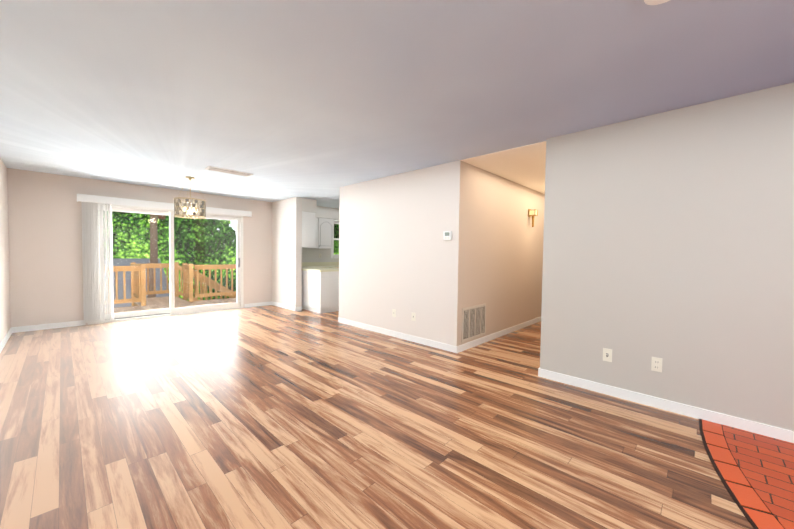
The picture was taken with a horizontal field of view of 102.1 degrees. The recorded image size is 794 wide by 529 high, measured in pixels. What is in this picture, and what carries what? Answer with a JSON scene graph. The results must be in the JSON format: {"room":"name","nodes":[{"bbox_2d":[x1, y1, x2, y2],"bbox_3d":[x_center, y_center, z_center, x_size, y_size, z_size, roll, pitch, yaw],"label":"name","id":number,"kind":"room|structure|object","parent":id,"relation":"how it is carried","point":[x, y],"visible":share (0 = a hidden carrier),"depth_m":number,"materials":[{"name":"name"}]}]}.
{"room":"empty living room","nodes":[
{"label":"empty living room","id":0,"kind":"room"},
{"bbox_2d":[0,158,10,342],"bbox_3d":[-2.017,-0.032,1.103,10.660,2.440,0.120,3,3,44],"label":"wall","id":1,"kind":"structure","parent":0,"point":[5,318],"depth_m":4.36,"materials":[{"name":"beige paint"}]},
{"bbox_2d":[0,327,15,352],"bbox_3d":[-1.987,1.144,1.188,10.420,0.085,0.012,3,3,44],"label":"baseboard","id":2,"kind":"structure","parent":1,"relation":"attached to","point":[13,329],"depth_m":4.37,"materials":[{"name":"white wood"}]},
{"bbox_2d":[7,168,338,326],"bbox_3d":[-3.173,-0.253,7.510,0.120,2.440,7.540,3,3,44],"label":"wall","id":3,"kind":"structure","parent":0,"point":[45,244],"depth_m":5.14,"materials":[{"name":"beige paint"}]},
{"bbox_2d":[16,320,85,332],"bbox_3d":[-5.461,0.973,5.080,0.012,0.085,0.770,3,3,44],"label":"baseboard","id":4,"kind":"structure","parent":3,"relation":"attached to","point":[71,323],"depth_m":5.06,"materials":[{"name":"white wood"}]},
{"bbox_2d":[77,194,251,322],"bbox_3d":[-4.227,-0.105,6.224,0.137,2.109,2.780,3,3,44],"label":"vertical blinds","id":5,"kind":"object","parent":3,"relation":"attached to","point":[95,246],"visible":0.94,"depth_m":5.39,"materials":[{"name":"white"}]},
{"bbox_2d":[87,203,243,324],"bbox_3d":[-4.335,-0.048,6.287,0.165,2.078,2.516,3,3,44],"label":"door","id":6,"kind":"structure","parent":3,"relation":"in","point":[172,310],"depth_m":6.24,"materials":[{"name":"white plastic"}]},
{"bbox_2d":[244,301,271,307],"bbox_3d":[-3.217,0.927,7.423,0.012,0.085,0.600,3,3,44],"label":"baseboard","id":7,"kind":"structure","parent":3,"relation":"attached to","point":[261,303],"depth_m":7.41,"materials":[{"name":"white wood"}]},
{"bbox_2d":[302,262,338,265],"bbox_3d":[-1.723,-0.019,8.929,0.023,0.100,3.248,3,3,44],"label":"backsplash","id":8,"kind":"structure","parent":3,"relation":"attached to","point":[303,263],"depth_m":8.58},
{"bbox_2d":[318,218,333,248],"bbox_3d":[-1.952,-0.806,8.415,0.354,0.780,0.470,3,3,44],"label":"upper cabinet","id":9,"kind":"object","parent":3,"relation":"attached to","point":[325,227],"depth_m":8.29,"materials":[{"name":"white wood"}]},
{"bbox_2d":[331,221,338,257],"bbox_3d":[-1.449,-0.716,9.243,0.144,1.080,1.120,3,3,44],"label":"kitchen window","id":10,"kind":"structure","parent":3,"relation":"in","point":[333,255],"depth_m":8.92,"materials":[{"name":"white"}]},
{"bbox_2d":[272,197,301,306],"bbox_3d":[-2.518,-0.238,7.298,1.120,2.440,0.140,3,3,44],"label":"wall","id":11,"kind":"structure","parent":0,"point":[286,244],"depth_m":7.12,"materials":[{"name":"white paint"}]},
{"bbox_2d":[272,301,299,310],"bbox_3d":[-2.574,0.940,7.285,1.132,0.085,0.032,3,3,44],"label":"baseboard","id":12,"kind":"structure","parent":11,"relation":"attached to","point":[273,303],"depth_m":7.16,"materials":[{"name":"white wood"}]},
{"bbox_2d":[302,211,317,246],"bbox_3d":[-2.346,-0.781,7.452,1.118,0.780,0.330,3,3,44],"label":"upper cabinet","id":13,"kind":"object","parent":11,"relation":"attached to","point":[317,233],"depth_m":7.08,"materials":[{"name":"white wood"}]},
{"bbox_2d":[302,198,316,213],"bbox_3d":[-2.196,-1.310,7.318,0.750,0.287,0.360,3,3,44],"label":"ceiling soffit","id":14,"kind":"structure","parent":0,"point":[309,205],"depth_m":7.06,"materials":[{"name":"white paint"}]},
{"bbox_2d":[315,206,338,220],"bbox_3d":[-1.591,-1.349,8.757,0.367,0.287,3.276,3,3,44],"label":"ceiling soffit","id":15,"kind":"structure","parent":0,"point":[322,212],"depth_m":8.30,"materials":[{"name":"white paint"}]},
{"bbox_2d":[0,305,753,528],"bbox_3d":[0.575,1.194,3.865,10.658,0.120,7.660,3,3,44],"label":"floor","id":16,"kind":"structure","parent":0,"point":[268,417],"depth_m":2.19,"materials":[{"name":"brown wood"}]},
{"bbox_2d":[302,270,338,312],"bbox_3d":[-1.999,0.551,7.412,1.758,0.870,0.600,3,3,44],"label":"base cabinet","id":17,"kind":"object","parent":16,"relation":"on","point":[320,287],"depth_m":6.79,"materials":[{"name":"white wood"}]},
{"bbox_2d":[302,266,333,273],"bbox_3d":[-1.978,0.097,7.384,1.798,0.040,0.660,3,3,44],"label":"countertop","id":18,"kind":"structure","parent":17,"relation":"on","point":[319,268],"depth_m":7.16,"materials":[{"name":"beige stone"}]},
{"bbox_2d":[338,317,451,351],"bbox_3d":[-0.160,1.047,4.973,2.520,0.085,0.012,3,3,44],"label":"baseboard","id":19,"kind":"structure","parent":16,"relation":"on","point":[439,345],"depth_m":4.78,"materials":[{"name":"white wood"}]},
{"bbox_2d":[339,160,544,345],"bbox_3d":[1.043,-0.154,6.167,2.530,2.440,3.410,3,3,44],"label":"wall block","id":20,"kind":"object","parent":16,"relation":"on","point":[401,256],"visible":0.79,"depth_m":4.76,"materials":[{"name":"white paint"}]},
{"bbox_2d":[392,309,395,316],"bbox_3d":[-0.047,0.734,4.860,0.070,0.115,0.009,3,3,44],"label":"electrical outlet","id":21,"kind":"object","parent":20,"relation":"attached to","point":[393,312],"visible":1,"depth_m":4.86,"materials":[{"name":"beige plastic"}]},
{"bbox_2d":[411,312,415,320],"bbox_3d":[0.235,0.746,4.591,0.070,0.115,0.009,3,3,44],"label":"electrical outlet","id":22,"kind":"object","parent":20,"relation":"attached to","point":[413,316],"visible":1,"depth_m":4.59,"materials":[{"name":"beige plastic"}]},
{"bbox_2d":[443,231,451,239],"bbox_3d":[0.655,-0.375,4.153,0.120,0.110,0.028,3,3,44],"label":"thermostat","id":23,"kind":"object","parent":20,"relation":"attached to","point":[447,235],"visible":0.98,"depth_m":4.14,"materials":[{"name":"white plastic"}]},
{"bbox_2d":[461,303,485,341],"bbox_3d":[1.063,0.786,4.387,0.020,0.445,0.620,3,3,44],"label":"air vent grille","id":24,"kind":"object","parent":20,"relation":"attached to","point":[473,322],"visible":1,"depth_m":4.36,"materials":[{"name":"beige metal"}]},
{"bbox_2d":[528,209,537,226],"bbox_3d":[2.367,-0.811,5.599,0.124,0.315,0.120,3,3,44],"label":"sconce","id":25,"kind":"object","parent":20,"relation":"attached to","point":[533,213],"visible":1,"depth_m":5.58,"materials":[{"name":"gold metal"}]},
{"bbox_2d":[452,317,540,352],"bbox_3d":[1.837,1.065,5.214,0.012,0.085,3.122,3,3,44],"label":"baseboard","id":26,"kind":"structure","parent":16,"relation":"on","point":[456,349],"depth_m":4.75,"materials":[{"name":"white wood"}]},
{"bbox_2d":[538,367,793,442],"bbox_3d":[2.989,1.188,1.890,4.202,0.085,0.012,3,3,44],"label":"baseboard","id":27,"kind":"structure","parent":16,"relation":"on","point":[725,419],"depth_m":2.59,"materials":[{"name":"white wood"}]},
{"bbox_2d":[540,82,793,430],"bbox_3d":[4.253,-0.011,3.060,4.310,2.440,3.460,3,3,44],"label":"wall block","id":28,"kind":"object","parent":16,"relation":"on","point":[668,239],"visible":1,"depth_m":2.56,"materials":[{"name":"grey paint"}]},
{"bbox_2d":[603,348,611,361],"bbox_3d":[1.909,0.823,2.914,0.070,0.115,0.016,3,3,44],"label":"electrical outlet","id":29,"kind":"object","parent":28,"relation":"attached to","point":[607,354],"visible":1,"depth_m":2.92,"materials":[{"name":"beige plastic"}]},
{"bbox_2d":[651,357,661,371],"bbox_3d":[2.164,0.834,2.675,0.070,0.115,0.009,3,3,44],"label":"electrical outlet","id":30,"kind":"object","parent":28,"relation":"attached to","point":[656,364],"visible":1,"depth_m":2.67,"materials":[{"name":"beige plastic"}]},
{"bbox_2d":[699,419,793,528],"bbox_3d":[2.135,1.272,0.101,3.008,0.007,3.754,3,3,44],"label":"brick hearth","id":31,"kind":"object","parent":16,"relation":"on","point":[755,472],"visible":1,"depth_m":1.88,"materials":[{"name":"orange brick"}]},
{"bbox_2d":[0,0,793,208],"bbox_3d":[0.608,-1.361,3.784,10.660,0.126,7.660,3,3,44],"label":"ceiling","id":32,"kind":"structure","parent":0,"point":[321,102],"depth_m":2.20,"materials":[{"name":"white paint"}]},
{"bbox_2d":[174,176,205,218],"bbox_3d":[-3.323,-1.079,5.159,0.439,0.638,0.439,3,3,44],"label":"chandelier","id":33,"kind":"object","parent":32,"relation":"hanging from","point":[183,209],"visible":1,"depth_m":5.02,"materials":[{"name":"beige"}]},
{"bbox_2d":[205,166,252,176],"bbox_3d":[-2.469,-1.365,4.737,0.200,0.018,0.600,3,3,44],"label":"ceiling vent","id":34,"kind":"object","parent":32,"relation":"in","point":[227,171],"visible":1,"depth_m":4.68,"materials":[{"name":"white metal"}]},
{"bbox_2d":[644,0,669,4],"bbox_3d":[1.167,-1.198,1.395,0.150,0.041,0.150,3,3,44],"label":"ceiling detector","id":35,"kind":"object","parent":32,"relation":"attached to","point":[652,2],"visible":1,"depth_m":1.45,"materials":[{"name":"white plastic"}]},
{"label":"outside","id":36,"kind":"structure","parent":0,"visible":0},
{"bbox_3d":[-15.662,3.443,21.834,37.440,0.200,70.000,3,3,44],"label":"ground","id":37,"kind":"structure","parent":36,"visible":0},
{"bbox_2d":[99,258,169,307],"bbox_3d":[-15.586,1.755,10.579,7.800,3.900,12.700,3,3,44],"label":"roof","id":38,"kind":"structure","parent":37,"relation":"on","point":[128,277],"depth_m":13.38,"materials":[{"name":"grey"}]},
{"bbox_2d":[147,214,157,297],"bbox_3d":[-8.088,-2.795,11.540,8.875,13.208,10.256,3,3,44],"label":"tree","id":39,"kind":"object","parent":37,"relation":"on","point":[153,237],"depth_m":11.21,"materials":[{"name":"brown plant"}]},
{"bbox_2d":[99,262,236,313],"bbox_3d":[-5.436,1.956,8.056,3.738,3.930,6.735,3,3,44],"label":"deck","id":40,"kind":"object","parent":37,"relation":"on","point":[158,302],"depth_m":8.61,"materials":[{"name":"brown wood"}]},
{"bbox_2d":[103,210,338,300],"bbox_3d":[-8.236,-4.904,16.870,7.494,17.000,21.392,3,3,44],"label":"tree","id":41,"kind":"object","parent":37,"relation":"on","point":[131,253],"depth_m":17.91,"materials":[{"name":"green plant"}]},
{"bbox_2d":[334,241,338,250],"bbox_3d":[-5.282,-1.797,22.399,7.940,10.568,9.510,3,3,44],"label":"tree","id":42,"kind":"object","parent":37,"relation":"on","point":[336,245],"depth_m":21.31,"materials":[{"name":"green plant"}]},
{"bbox_2d":[334,224,338,244],"bbox_3d":[-2.815,-1.706,20.292,7.309,10.591,9.197,3,3,44],"label":"tree","id":43,"kind":"object","parent":37,"relation":"on","point":[336,229],"depth_m":16.07,"materials":[{"name":"green plant"}]},
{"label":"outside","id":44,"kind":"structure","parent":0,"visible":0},
{"bbox_2d":[113,211,235,290],"bbox_3d":[-15.072,-7.997,16.891,20.397,23.000,58.261,3,3,44],"label":"sky","id":45,"kind":"structure","parent":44,"point":[211,223],"depth_m":28.94,"materials":[{"name":"white"}]}
]}

